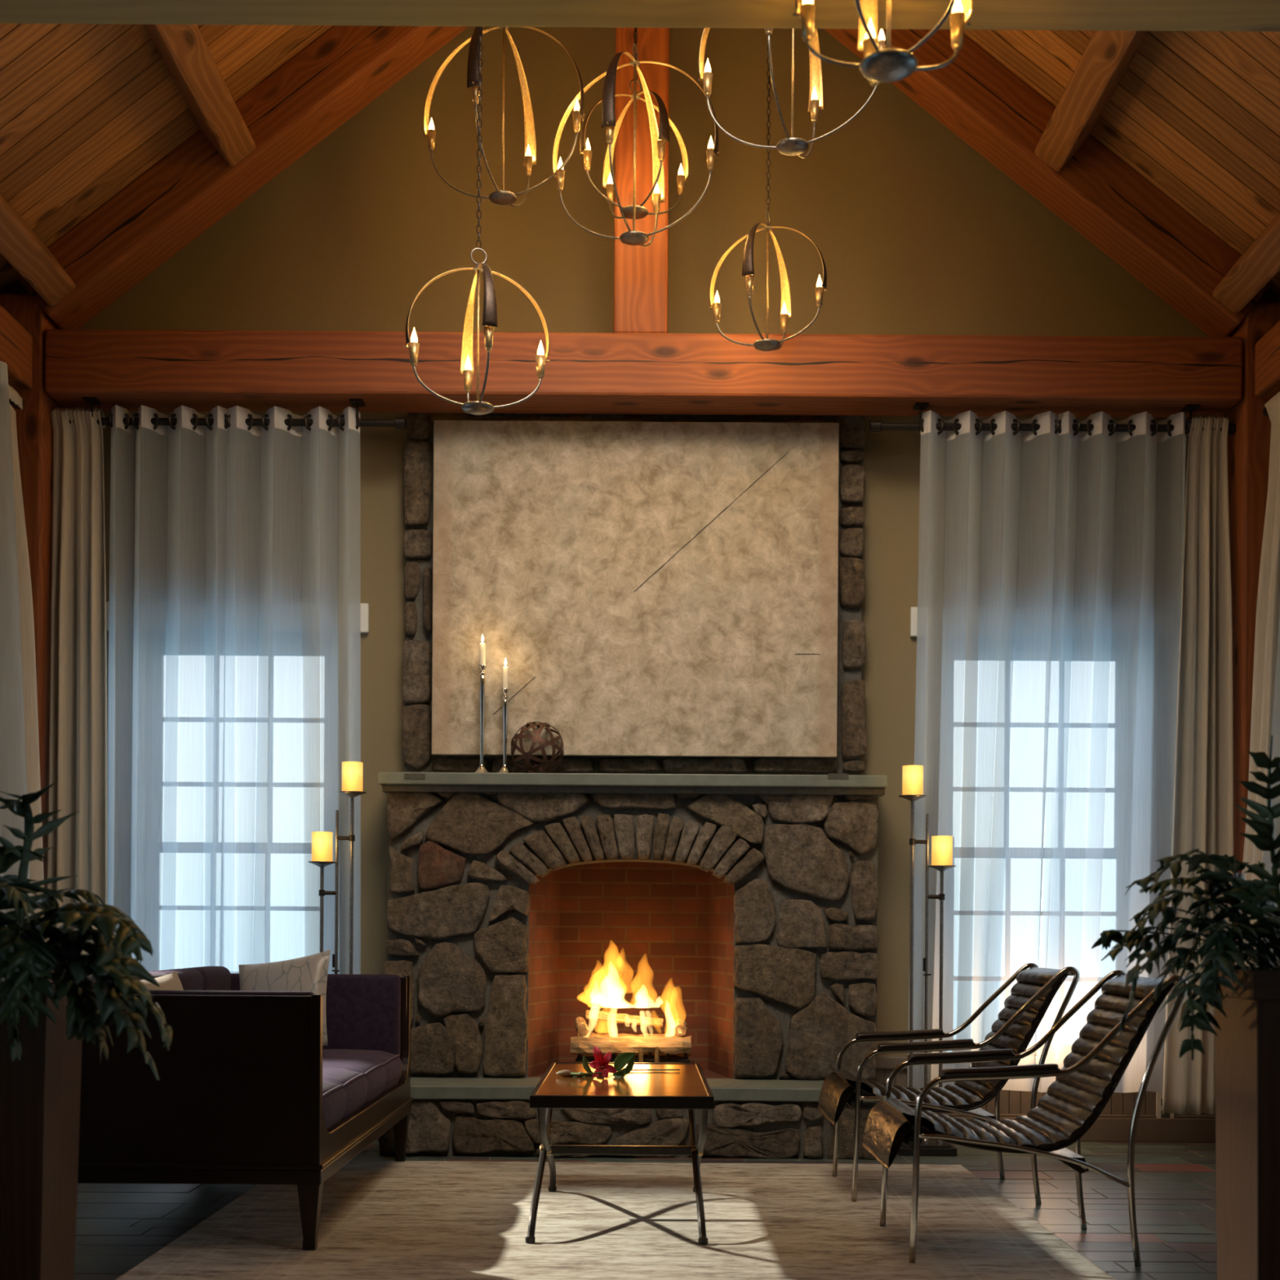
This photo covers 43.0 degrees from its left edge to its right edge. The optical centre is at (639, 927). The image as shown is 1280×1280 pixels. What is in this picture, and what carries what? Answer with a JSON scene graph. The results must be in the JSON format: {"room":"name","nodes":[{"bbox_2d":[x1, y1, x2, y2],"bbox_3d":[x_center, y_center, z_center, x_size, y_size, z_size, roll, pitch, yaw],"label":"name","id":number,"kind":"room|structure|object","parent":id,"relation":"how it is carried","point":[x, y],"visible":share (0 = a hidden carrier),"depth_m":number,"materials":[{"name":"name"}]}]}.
{"room":"living room","nodes":[
{"label":"living room","id":0,"kind":"room"},
{"bbox_2d":[0,23,1279,302],"bbox_3d":[0.025,-3.899,2.870,6.825,2.690,10.333,0,0,0],"label":"ceiling","id":1,"kind":"structure","parent":0,"point":[86,109],"depth_m":6.92,"materials":[{"name":"brown wood"}]},
{"bbox_2d":[0,194,75,306],"bbox_3d":[-2.693,-2.962,5.897,0.254,0.268,3.015,0,0,0],"label":"purlin","id":2,"kind":"object","parent":1,"relation":"attached to","point":[20,246],"visible":1,"depth_m":6.98,"materials":[{"name":"brown wood"}]},
{"bbox_2d":[143,24,255,166],"bbox_3d":[-1.874,-3.598,5.897,0.254,0.268,3.015,0,0,0],"label":"purlin","id":3,"kind":"object","parent":1,"relation":"attached to","point":[183,49],"visible":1,"depth_m":6.78,"materials":[{"name":"brown wood"}]},
{"bbox_2d":[15,25,468,329],"bbox_3d":[-1.473,-3.902,7.540,2.745,2.234,0.280,0,0,0],"label":"rafter","id":4,"kind":"object","parent":1,"relation":"attached to","point":[342,71],"visible":0.8,"depth_m":7.40,"materials":[{"name":"brown wood"}]},
{"bbox_2d":[404,26,550,414],"bbox_3d":[-0.581,-3.335,5.900,0.401,2.930,0.401,0,0,30],"label":"chandelier","id":5,"kind":"object","parent":1,"relation":"hanging from","point":[477,406],"visible":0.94,"depth_m":5.89,"materials":[{"name":"brown metal"}]},
{"bbox_2d":[423,26,585,207],"bbox_3d":[-0.573,-3.932,6.850,0.536,1.742,0.536,0,0,-30],"label":"chandelier","id":6,"kind":"object","parent":1,"relation":"hanging from","point":[502,197],"visible":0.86,"depth_m":6.86,"materials":[{"name":"brown metal"}]},
{"bbox_2d":[579,27,688,219],"bbox_3d":[-0.016,-4.168,7.080,0.404,2.136,0.404,0,0,17],"label":"chandelier","id":7,"kind":"object","parent":1,"relation":"hanging from","point":[641,212],"visible":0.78,"depth_m":7.07,"materials":[{"name":"brown metal"}]},
{"bbox_2d":[552,27,719,246],"bbox_3d":[-0.017,-4.031,6.700,0.537,2.410,0.537,0,0,-28],"label":"chandelier","id":8,"kind":"object","parent":1,"relation":"hanging from","point":[633,237],"visible":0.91,"depth_m":6.70,"materials":[{"name":"brown metal"}]},
{"bbox_2d":[709,34,827,351],"bbox_3d":[0.556,-3.671,7.000,0.409,2.354,0.409,0,0,-20],"label":"chandelier","id":9,"kind":"object","parent":1,"relation":"hanging from","point":[748,269],"visible":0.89,"depth_m":7.00,"materials":[{"name":"brown metal"}]},
{"bbox_2d":[697,27,891,158],"bbox_3d":[0.560,-3.832,5.900,0.537,2.026,0.537,0,0,-25],"label":"chandelier","id":10,"kind":"object","parent":1,"relation":"hanging from","point":[788,146],"visible":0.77,"depth_m":5.99,"materials":[{"name":"brown metal"}]},
{"bbox_2d":[792,0,972,86],"bbox_3d":[0.581,-3.409,3.784,0.432,2.820,0.415,0,0,31],"label":"chandelier","id":11,"kind":"object","parent":1,"relation":"hanging from","point":[888,64],"visible":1,"depth_m":3.83,"materials":[{"name":"brown metal"}]},
{"bbox_2d":[823,28,1272,337],"bbox_3d":[1.524,-3.883,7.540,2.745,2.234,0.280,0,0,0],"label":"rafter","id":12,"kind":"object","parent":1,"relation":"attached to","point":[975,95],"visible":0.8,"depth_m":7.40,"materials":[{"name":"brown wood"}]},
{"bbox_2d":[1034,30,1147,171],"bbox_3d":[1.921,-3.574,5.897,0.254,0.268,3.015,0,0,0],"label":"purlin","id":13,"kind":"object","parent":1,"relation":"attached to","point":[1108,55],"visible":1,"depth_m":6.79,"materials":[{"name":"brown wood"}]},
{"bbox_2d":[1212,213,1279,313],"bbox_3d":[2.731,-2.927,5.897,0.254,0.268,3.015,0,0,0],"label":"purlin","id":14,"kind":"object","parent":1,"relation":"attached to","point":[1260,264],"visible":1,"depth_m":7.04,"materials":[{"name":"brown wood"}]},
{"bbox_2d":[61,26,1225,1114],"bbox_3d":[0.014,-2.130,7.970,6.300,6.300,0.220,0,0,0],"label":"wall","id":15,"kind":"structure","parent":0,"point":[915,231],"depth_m":7.86,"materials":[{"name":"beige paint"}]},
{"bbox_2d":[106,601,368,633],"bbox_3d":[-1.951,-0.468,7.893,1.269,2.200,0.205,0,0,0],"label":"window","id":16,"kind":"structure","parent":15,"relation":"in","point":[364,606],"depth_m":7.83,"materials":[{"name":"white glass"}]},
{"bbox_2d":[875,1056,907,1069],"bbox_3d":[2.086,0.659,7.843,1.920,0.060,0.035,0,0,0],"label":"trim","id":17,"kind":"structure","parent":15,"relation":"attached to","point":[882,1062],"depth_m":7.83,"materials":[{"name":"paint"}]},
{"bbox_2d":[909,606,1044,1064],"bbox_3d":[1.934,-0.442,7.893,1.269,2.200,0.205,0,0,0],"label":"window","id":18,"kind":"structure","parent":15,"relation":"in","point":[913,610],"depth_m":7.83,"materials":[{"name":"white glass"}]},
{"bbox_2d":[875,1069,1215,1115],"bbox_3d":[2.085,0.809,7.854,1.916,0.250,0.012,0,0,0],"label":"trim","id":19,"kind":"structure","parent":15,"relation":"attached to","point":[1011,1102],"depth_m":7.85,"materials":[{"name":"paint"}]},
{"bbox_2d":[922,1113,1215,1142],"bbox_3d":[2.084,0.969,7.846,1.920,0.130,0.028,0,0,0],"label":"baseboard","id":20,"kind":"structure","parent":15,"relation":"attached to","point":[1107,1127],"depth_m":7.83,"materials":[{"name":"paint"}]},
{"bbox_2d":[1155,1092,1173,1118],"bbox_3d":[2.538,0.873,7.843,0.084,0.156,0.010,0,0,0],"label":"wall outlet","id":21,"kind":"object","parent":15,"relation":"attached to","point":[1159,1095],"visible":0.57,"depth_m":7.84,"materials":[{"name":"plastic"}]},
{"bbox_2d":[1160,1111,1169,1118],"bbox_3d":[2.538,0.903,7.840,0.042,0.034,0.003,0,0,0],"label":"socket","id":22,"kind":"object","parent":21,"relation":"attached to","point":[1166,1115],"depth_m":7.84,"materials":[{"name":"black plastic"}]},
{"bbox_2d":[74,1138,1217,1279],"bbox_3d":[0.079,1.070,2.905,7.053,0.101,10.210,0,0,0],"label":"floor","id":23,"kind":"structure","parent":0,"point":[119,1226],"depth_m":5.99,"materials":[{"name":"tile"}]},
{"bbox_2d":[0,293,61,888],"bbox_3d":[-2.879,-0.949,7.540,0.280,3.900,0.260,0,0,0],"label":"post","id":24,"kind":"object","parent":23,"relation":"on","point":[34,429],"visible":0.09,"depth_m":7.41,"materials":[{"name":"brown wood"}]},
{"bbox_2d":[44,328,1242,417],"bbox_3d":[0.017,-2.570,7.540,5.470,0.290,0.280,0,0,0],"label":"tie beam","id":25,"kind":"structure","parent":24,"relation":"attached to","point":[159,370],"depth_m":7.40,"materials":[{"name":"red wood"}]},
{"bbox_2d":[50,396,406,429],"bbox_3d":[-1.934,-2.380,7.518,1.690,0.116,0.096,0,0,0],"label":"curtain rod","id":26,"kind":"object","parent":25,"relation":"attached to","point":[398,423],"visible":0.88,"depth_m":7.52,"materials":[{"name":"metal"}]},
{"bbox_2d":[45,406,107,982],"bbox_3d":[-2.570,-0.803,7.461,0.336,3.232,0.238,0,0,0],"label":"drape","id":27,"kind":"object","parent":26,"relation":"hanging from","point":[78,732],"visible":0.68,"depth_m":7.49,"materials":[{"name":"beige fabric"}]},
{"bbox_2d":[106,404,227,971],"bbox_3d":[-2.193,-0.842,7.537,0.555,3.135,0.128,0,0,0],"label":"sheer curtain","id":28,"kind":"object","parent":26,"relation":"hanging from","point":[168,483],"visible":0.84,"depth_m":7.53,"materials":[{"name":"fabric"}]},
{"bbox_2d":[221,405,360,973],"bbox_3d":[-1.622,-0.838,7.541,0.663,3.135,0.144,0,0,0],"label":"sheer curtain","id":29,"kind":"object","parent":26,"relation":"hanging from","point":[292,677],"visible":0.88,"depth_m":7.53,"materials":[{"name":"fabric"}]},
{"bbox_2d":[613,26,669,333],"bbox_3d":[0.010,-3.812,7.540,0.248,2.195,0.220,0,0,0],"label":"post","id":30,"kind":"object","parent":25,"relation":"on","point":[640,273],"visible":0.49,"depth_m":7.43,"materials":[{"name":"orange wood"}]},
{"bbox_2d":[869,402,1235,434],"bbox_3d":[1.924,-2.354,7.518,1.705,0.116,0.096,0,0,0],"label":"curtain rod","id":31,"kind":"object","parent":25,"relation":"attached to","point":[875,425],"visible":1,"depth_m":7.52,"materials":[{"name":"metal"}]},
{"bbox_2d":[906,409,1058,1091],"bbox_3d":[1.592,-0.815,7.534,0.682,3.140,0.122,0,0,0],"label":"sheer curtain","id":32,"kind":"object","parent":31,"relation":"hanging from","point":[987,499],"visible":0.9,"depth_m":7.53,"materials":[{"name":"fabric"}]},
{"bbox_2d":[1036,411,1190,1093],"bbox_3d":[2.192,-0.808,7.541,0.691,3.145,0.114,0,0,0],"label":"sheer curtain","id":33,"kind":"object","parent":31,"relation":"hanging from","point":[1119,518],"visible":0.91,"depth_m":7.54,"materials":[{"name":"fabric"}]},
{"bbox_2d":[1161,413,1234,1115],"bbox_3d":[2.554,-0.767,7.475,0.334,3.237,0.228,0,0,0],"label":"drape","id":34,"kind":"object","parent":31,"relation":"hanging from","point":[1202,820],"visible":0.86,"depth_m":7.48,"materials":[{"name":"beige fabric"}]},
{"bbox_2d":[0,982,82,1279],"bbox_3d":[-1.644,0.576,4.135,0.360,0.867,0.270,0,0,0],"label":"planter","id":35,"kind":"object","parent":23,"relation":"on","point":[40,1091],"visible":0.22,"depth_m":4.01,"materials":[{"name":"wood"}]},
{"bbox_2d":[0,782,172,1080],"bbox_3d":[-1.498,0.005,4.040,0.574,0.720,0.713,0,0,-25],"label":"potted fern","id":36,"kind":"object","parent":35,"relation":"in","point":[27,961],"visible":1,"depth_m":3.91,"materials":[{"name":"green plant"}]},
{"bbox_2d":[307,761,366,973],"bbox_3d":[-1.381,0.130,7.380,0.263,1.762,0.150,0,0,0],"label":"floor lamp","id":37,"kind":"object","parent":23,"relation":"on","point":[352,771],"visible":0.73,"depth_m":7.37,"materials":[{"name":"metal"}]},
{"bbox_2d":[332,954,339,971],"bbox_3d":[-1.380,0.160,7.374,0.034,0.079,0.020,0,0,0],"label":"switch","id":38,"kind":"object","parent":37,"relation":"attached to","point":[335,957],"depth_m":7.37,"materials":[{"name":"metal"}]},
{"bbox_2d":[115,1160,1115,1279],"bbox_3d":[-0.057,1.016,5.000,2.880,0.006,4.000,0,0,0],"label":"rug","id":39,"kind":"object","parent":23,"relation":"on","point":[379,1220],"visible":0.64,"depth_m":5.43,"materials":[{"name":"beige fabric"}]},
{"bbox_2d":[77,966,413,1250],"bbox_3d":[-1.443,0.584,6.035,0.922,0.838,2.014,0,0,0],"label":"sofa","id":40,"kind":"object","parent":39,"relation":"on","point":[248,1091],"visible":0.79,"depth_m":5.04,"materials":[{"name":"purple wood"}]},
{"bbox_2d":[85,976,95,987],"bbox_3d":[-1.800,0.406,5.383,0.135,0.485,0.431,0,0,0],"label":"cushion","id":41,"kind":"object","parent":40,"relation":"on","point":[93,979],"depth_m":5.21,"materials":[{"name":"purple fabric"}]},
{"bbox_2d":[132,971,167,980],"bbox_3d":[-1.800,0.406,5.817,0.135,0.485,0.431,0,0,0],"label":"cushion","id":42,"kind":"object","parent":40,"relation":"on","point":[155,974],"depth_m":5.89,"materials":[{"name":"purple fabric"}]},
{"bbox_2d":[140,971,183,990],"bbox_3d":[-1.604,0.345,5.420,0.156,0.387,0.395,0,0,12],"label":"throw pillow","id":43,"kind":"object","parent":40,"relation":"on","point":[171,981],"visible":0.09,"depth_m":5.47,"materials":[{"name":"beige fabric"}]},
{"bbox_2d":[153,968,203,990],"bbox_3d":[-1.800,0.406,6.253,0.135,0.485,0.431,0,0,0],"label":"cushion","id":44,"kind":"object","parent":40,"relation":"on","point":[190,979],"depth_m":6.27,"materials":[{"name":"purple fabric"}]},
{"bbox_2d":[182,966,231,990],"bbox_3d":[-1.800,0.406,6.688,0.135,0.485,0.431,0,0,0],"label":"cushion","id":45,"kind":"object","parent":40,"relation":"on","point":[215,978],"depth_m":6.65,"materials":[{"name":"purple fabric"}]},
{"bbox_2d":[238,950,330,1045],"bbox_3d":[-1.467,0.316,6.660,0.478,0.451,0.205,0,0,14],"label":"throw pillow","id":46,"kind":"object","parent":40,"relation":"on","point":[307,973],"visible":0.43,"depth_m":6.65,"materials":[{"name":"beige fabric"}]},
{"bbox_2d":[322,1080,346,1129],"bbox_3d":[-1.382,0.589,5.383,0.764,0.164,0.435,0,0,0],"label":"seat cushion","id":47,"kind":"object","parent":40,"relation":"on","point":[334,1094],"depth_m":5.38,"materials":[{"name":"purple fabric"}]},
{"bbox_2d":[322,1067,368,1119],"bbox_3d":[-1.382,0.589,5.817,0.764,0.164,0.435,0,0,0],"label":"seat cushion","id":48,"kind":"object","parent":40,"relation":"on","point":[355,1083],"depth_m":5.76,"materials":[{"name":"purple fabric"}]},
{"bbox_2d":[322,1057,386,1105],"bbox_3d":[-1.382,0.589,6.253,0.764,0.164,0.435,0,0,0],"label":"seat cushion","id":49,"kind":"object","parent":40,"relation":"on","point":[375,1072],"depth_m":6.18,"materials":[{"name":"purple fabric"}]},
{"bbox_2d":[322,1048,402,1093],"bbox_3d":[-1.382,0.589,6.688,0.764,0.164,0.435,0,0,0],"label":"seat cushion","id":50,"kind":"object","parent":40,"relation":"on","point":[393,1064],"depth_m":6.62,"materials":[{"name":"purple fabric"}]},
{"bbox_2d":[524,1062,714,1244],"bbox_3d":[-0.065,0.772,5.740,0.602,0.484,1.280,0,0,0],"label":"coffee table","id":51,"kind":"object","parent":39,"relation":"on","point":[688,1088],"visible":1,"depth_m":5.44,"materials":[{"name":"brown metal"}]},
{"bbox_2d":[555,1046,679,1077],"bbox_3d":[-0.056,0.481,5.873,0.512,0.119,0.192,0,0,-44],"label":"flower","id":52,"kind":"object","parent":51,"relation":"on","point":[602,1068],"visible":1,"depth_m":5.77,"materials":[{"name":"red plant"}]},
{"bbox_2d":[817,963,1079,1204],"bbox_3d":[1.177,0.586,6.335,0.907,0.887,0.648,0,0,0],"label":"lounge chair","id":53,"kind":"object","parent":39,"relation":"on","point":[1035,988],"visible":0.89,"depth_m":6.12,"materials":[{"name":"brown leather"}]},
{"bbox_2d":[862,969,1187,1266],"bbox_3d":[1.209,0.586,5.235,0.907,0.887,0.648,0,0,0],"label":"lounge chair","id":54,"kind":"object","parent":39,"relation":"on","point":[1098,1060],"visible":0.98,"depth_m":5.02,"materials":[{"name":"leather"}]},
{"bbox_2d":[377,412,887,1159],"bbox_3d":[-0.033,-0.757,7.725,2.345,3.570,1.150,0,0,0],"label":"stone fireplace","id":55,"kind":"object","parent":23,"relation":"on","point":[735,900],"depth_m":7.54,"materials":[{"name":"grey stone"}]},
{"bbox_2d":[473,664,488,772],"bbox_3d":[-0.740,-0.970,7.600,0.099,0.515,0.099,0,0,0],"label":"candlestick","id":56,"kind":"object","parent":55,"relation":"on","point":[482,768],"visible":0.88,"depth_m":7.59,"materials":[{"name":"silver metal"}]},
{"bbox_2d":[479,635,485,665],"bbox_3d":[-0.738,-1.299,7.600,0.028,0.150,0.028,0,0,0],"label":"taper candle","id":57,"kind":"object","parent":56,"relation":"on","point":[482,646],"visible":1,"depth_m":7.59,"materials":[{"name":"beige wax"}]},
{"bbox_2d":[496,688,513,773],"bbox_3d":[-0.632,-0.915,7.600,0.099,0.405,0.099,0,0,0],"label":"candlestick","id":58,"kind":"object","parent":55,"relation":"on","point":[504,769],"visible":0.93,"depth_m":7.59,"materials":[{"name":"silver metal"}]},
{"bbox_2d":[502,657,508,688],"bbox_3d":[-0.630,-1.188,7.600,0.028,0.150,0.028,0,0,0],"label":"taper candle","id":59,"kind":"object","parent":58,"relation":"on","point":[505,669],"visible":1,"depth_m":7.59,"materials":[{"name":"beige wax"}]},
{"bbox_2d":[511,721,564,773],"bbox_3d":[-0.482,-0.839,7.620,0.251,0.253,0.257,0,0,0],"label":"ball","id":60,"kind":"object","parent":55,"relation":"on","point":[526,757],"visible":0.94,"depth_m":7.54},
{"bbox_2d":[577,1032,683,1037],"bbox_3d":[-0.050,0.559,7.878,0.513,0.102,0.132,0,0,-1],"label":"log","id":61,"kind":"object","parent":55,"relation":"on","point":[589,1034],"visible":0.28,"depth_m":7.84,"materials":[{"name":"brown wood"}]},
{"bbox_2d":[585,1009,663,1027],"bbox_3d":[-0.075,0.439,7.820,0.378,0.084,0.051,0,0,-6],"label":"log","id":62,"kind":"object","parent":61,"relation":"on","point":[597,1015],"visible":1,"depth_m":7.80,"materials":[{"name":"wood"}]},
{"bbox_2d":[672,1017,687,1036],"bbox_3d":[0.195,0.482,7.835,0.070,0.084,0.204,0,0,3],"label":"log","id":63,"kind":"object","parent":61,"relation":"on","point":[680,1028],"visible":1,"depth_m":7.74,"materials":[{"name":"wood"}]},
{"bbox_2d":[570,1035,691,1056],"bbox_3d":[-0.043,0.565,7.693,0.576,0.101,0.121,0,0,-1],"label":"log","id":64,"kind":"object","parent":55,"relation":"on","point":[673,1045],"visible":0.87,"depth_m":7.65,"materials":[{"name":"brown wood"}]},
{"bbox_2d":[574,1016,588,1036],"bbox_3d":[-0.281,0.478,7.818,0.063,0.090,0.212,0,0,-5],"label":"log","id":65,"kind":"object","parent":64,"relation":"on","point":[580,1024],"visible":1,"depth_m":7.72,"materials":[{"name":"brown wood"}]},
{"bbox_2d":[382,784,884,796],"bbox_3d":[-0.030,-0.637,7.555,2.323,0.030,0.110,0,0,0],"label":"mantel","id":66,"kind":"object","parent":55,"relation":"on","point":[394,790],"depth_m":7.50,"materials":[{"name":"grey stone"}]},
{"bbox_2d":[431,420,839,757],"bbox_3d":[-0.022,-1.604,7.698,1.919,1.582,0.045,0,0,0],"label":"wall panel","id":67,"kind":"object","parent":55,"relation":"attached to","point":[643,588],"visible":0.94,"depth_m":7.68,"materials":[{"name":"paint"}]},
{"bbox_2d":[897,764,956,1155],"bbox_3d":[1.303,0.147,7.380,0.263,1.762,0.150,0,0,0],"label":"floor lamp","id":68,"kind":"object","parent":23,"relation":"on","point":[912,775],"visible":0.91,"depth_m":7.37,"materials":[{"name":"metal"}]},
{"bbox_2d":[923,957,931,975],"bbox_3d":[1.304,0.178,7.374,0.034,0.079,0.020,0,0,0],"label":"switch","id":69,"kind":"object","parent":68,"relation":"attached to","point":[925,960],"depth_m":7.37,"materials":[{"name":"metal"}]},
{"bbox_2d":[1208,967,1279,1279],"bbox_3d":[1.698,0.568,4.150,0.388,0.926,0.328,0,0,0],"label":"planter","id":70,"kind":"object","parent":23,"relation":"on","point":[1247,1044],"visible":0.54,"depth_m":4.05,"materials":[{"name":"wood"}]},
{"bbox_2d":[1091,735,1279,1060],"bbox_3d":[1.430,-0.077,4.125,0.544,0.814,0.498,0,0,13],"label":"potted fern","id":71,"kind":"object","parent":70,"relation":"in","point":[1255,895],"visible":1,"depth_m":4.09,"materials":[{"name":"green plant"}]},
{"bbox_2d":[1225,302,1279,964],"bbox_3d":[2.891,-0.911,7.540,0.280,3.900,0.260,0,0,0],"label":"post","id":72,"kind":"object","parent":23,"relation":"on","point":[1249,447],"visible":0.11,"depth_m":7.41,"materials":[{"name":"brown wood"}]},
{"bbox_3d":[-3.154,-0.955,2.940,0.220,3.910,10.280,0,0,0],"label":"wall","id":73,"kind":"structure","parent":0,"visible":0},
{"bbox_2d":[0,304,32,389],"bbox_3d":[-2.888,-2.574,2.623,0.250,0.250,9.545,0,0,0],"label":"beam","id":74,"kind":"structure","parent":73,"relation":"attached to","point":[15,341],"depth_m":7.21,"materials":[{"name":"brown wood"}]},
{"bbox_2d":[8,399,23,408],"bbox_3d":[-2.785,-2.384,5.390,0.060,0.124,3.780,0,0,0],"label":"curtain rod","id":75,"kind":"object","parent":74,"relation":"attached to","point":[12,403],"visible":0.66,"depth_m":7.22,"materials":[{"name":"metal"}]},
{"bbox_2d":[0,360,31,981],"bbox_3d":[-2.685,-0.835,5.980,0.279,3.135,2.000,0,0,0],"label":"sheer curtain","id":76,"kind":"object","parent":75,"relation":"hanging from","point":[13,778],"visible":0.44,"depth_m":6.88,"materials":[{"name":"white fabric"}]},
{"bbox_2d":[8,384,45,941],"bbox_3d":[-2.705,-0.791,7.040,0.264,3.207,0.372,0,0,0],"label":"drape","id":77,"kind":"object","parent":75,"relation":"hanging from","point":[25,597],"visible":0.2,"depth_m":7.14,"materials":[{"name":"beige fabric"}]},
{"bbox_2d":[0,0,1279,31],"bbox_3d":[0.017,-2.570,4.255,6.000,0.290,0.260,0,0,0],"label":"tie beam","id":78,"kind":"structure","parent":74,"relation":"attached to","point":[1246,15],"depth_m":4.31,"materials":[{"name":"brown wood"}]},
{"bbox_3d":[3.166,-0.914,2.940,0.220,3.910,10.280,0,0,0],"label":"wall","id":79,"kind":"structure","parent":0,"visible":0},
{"bbox_2d":[1254,320,1279,397],"bbox_3d":[2.921,-2.536,2.623,0.250,0.250,9.545,0,0,0],"label":"wall girt","id":80,"kind":"structure","parent":79,"relation":"attached to","point":[1267,356],"depth_m":7.24,"materials":[{"name":"brown wood"}]},
{"bbox_2d":[1262,406,1270,417],"bbox_3d":[2.815,-2.348,5.390,0.060,0.124,3.780,0,0,0],"label":"curtain rod","id":81,"kind":"object","parent":80,"relation":"attached to","point":[1264,410],"visible":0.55,"depth_m":7.25,"materials":[{"name":"metal"}]},
{"bbox_2d":[1235,391,1279,966],"bbox_3d":[2.716,-0.756,7.046,0.257,3.207,0.361,0,0,0],"label":"drape","id":82,"kind":"object","parent":81,"relation":"hanging from","point":[1266,618],"visible":0.44,"depth_m":7.10,"materials":[{"name":"beige fabric"}]},
{"bbox_2d":[1255,551,1279,967],"bbox_3d":[2.695,-0.800,5.980,0.279,3.135,2.000,0,0,0],"label":"sheer curtain","id":83,"kind":"object","parent":81,"relation":"hanging from","point":[1275,731],"visible":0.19,"depth_m":6.77,"materials":[{"name":"fabric"}]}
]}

